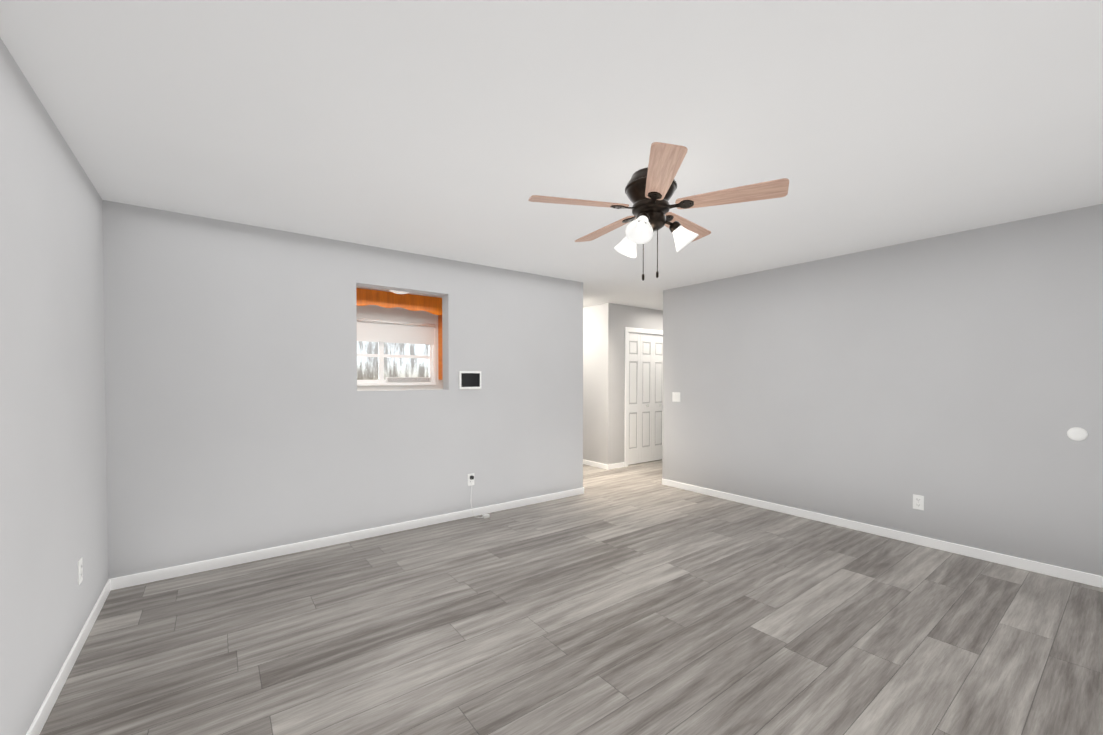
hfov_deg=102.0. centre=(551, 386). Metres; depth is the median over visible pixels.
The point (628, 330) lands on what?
trim
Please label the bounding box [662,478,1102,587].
baseboard
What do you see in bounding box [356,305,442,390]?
wall
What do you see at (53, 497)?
wall
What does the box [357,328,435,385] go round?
kitchen window
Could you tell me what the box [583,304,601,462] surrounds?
wall
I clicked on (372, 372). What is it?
backdrop
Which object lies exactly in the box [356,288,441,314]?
valance
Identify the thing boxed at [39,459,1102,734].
floor
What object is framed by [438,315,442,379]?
upper cabinet
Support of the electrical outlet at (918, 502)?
attached to the wall at (955, 380)
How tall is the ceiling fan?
0.572 m
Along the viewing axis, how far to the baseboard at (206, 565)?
3.49 m
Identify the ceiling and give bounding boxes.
[0,0,1102,310]
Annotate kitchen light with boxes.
[389,290,408,293]
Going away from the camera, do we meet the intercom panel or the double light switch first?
the intercom panel
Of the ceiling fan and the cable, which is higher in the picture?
the ceiling fan
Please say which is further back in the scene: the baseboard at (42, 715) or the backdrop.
the backdrop
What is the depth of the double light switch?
5.46 m
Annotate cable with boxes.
[471,504,489,518]
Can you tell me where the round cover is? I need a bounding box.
[1067,427,1087,440]
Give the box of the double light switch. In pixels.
[672,392,679,401]
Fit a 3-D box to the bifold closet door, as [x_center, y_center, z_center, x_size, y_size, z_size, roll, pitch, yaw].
[1.629,0.189,7.171,1.204,2.026,0.081,-1,1,-37]
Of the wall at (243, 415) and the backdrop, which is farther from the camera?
the backdrop
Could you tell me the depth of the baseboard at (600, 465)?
6.73 m
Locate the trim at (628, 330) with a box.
[625,327,662,466]
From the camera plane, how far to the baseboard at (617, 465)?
6.64 m
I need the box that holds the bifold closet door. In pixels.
[628,333,662,464]
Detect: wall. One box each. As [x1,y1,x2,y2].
[0,38,108,734]
[102,200,582,578]
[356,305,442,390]
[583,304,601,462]
[601,303,662,466]
[662,204,1102,575]
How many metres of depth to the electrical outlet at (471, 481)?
4.30 m
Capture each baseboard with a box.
[26,578,113,734]
[114,487,583,589]
[583,459,609,469]
[610,462,623,468]
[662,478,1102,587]
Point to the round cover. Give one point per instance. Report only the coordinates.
(1077, 433)
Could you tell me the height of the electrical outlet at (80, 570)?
0.115 m
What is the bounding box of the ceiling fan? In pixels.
[528,142,788,280]
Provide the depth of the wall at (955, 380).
3.58 m
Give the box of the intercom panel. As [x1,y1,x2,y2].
[459,371,480,388]
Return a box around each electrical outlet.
[78,557,82,584]
[468,473,473,493]
[913,494,923,509]
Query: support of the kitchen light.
attached to the ceiling
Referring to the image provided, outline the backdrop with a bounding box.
[357,341,428,379]
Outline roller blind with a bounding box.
[357,318,435,344]
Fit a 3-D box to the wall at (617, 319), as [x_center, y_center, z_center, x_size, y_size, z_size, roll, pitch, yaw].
[1.886,-0.010,7.417,2.750,2.440,0.140,-1,1,-37]
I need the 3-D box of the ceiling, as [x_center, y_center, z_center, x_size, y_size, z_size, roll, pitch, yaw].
[0.463,-1.241,5.005,8.500,0.100,9.250,-1,1,-37]
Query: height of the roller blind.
0.297 m

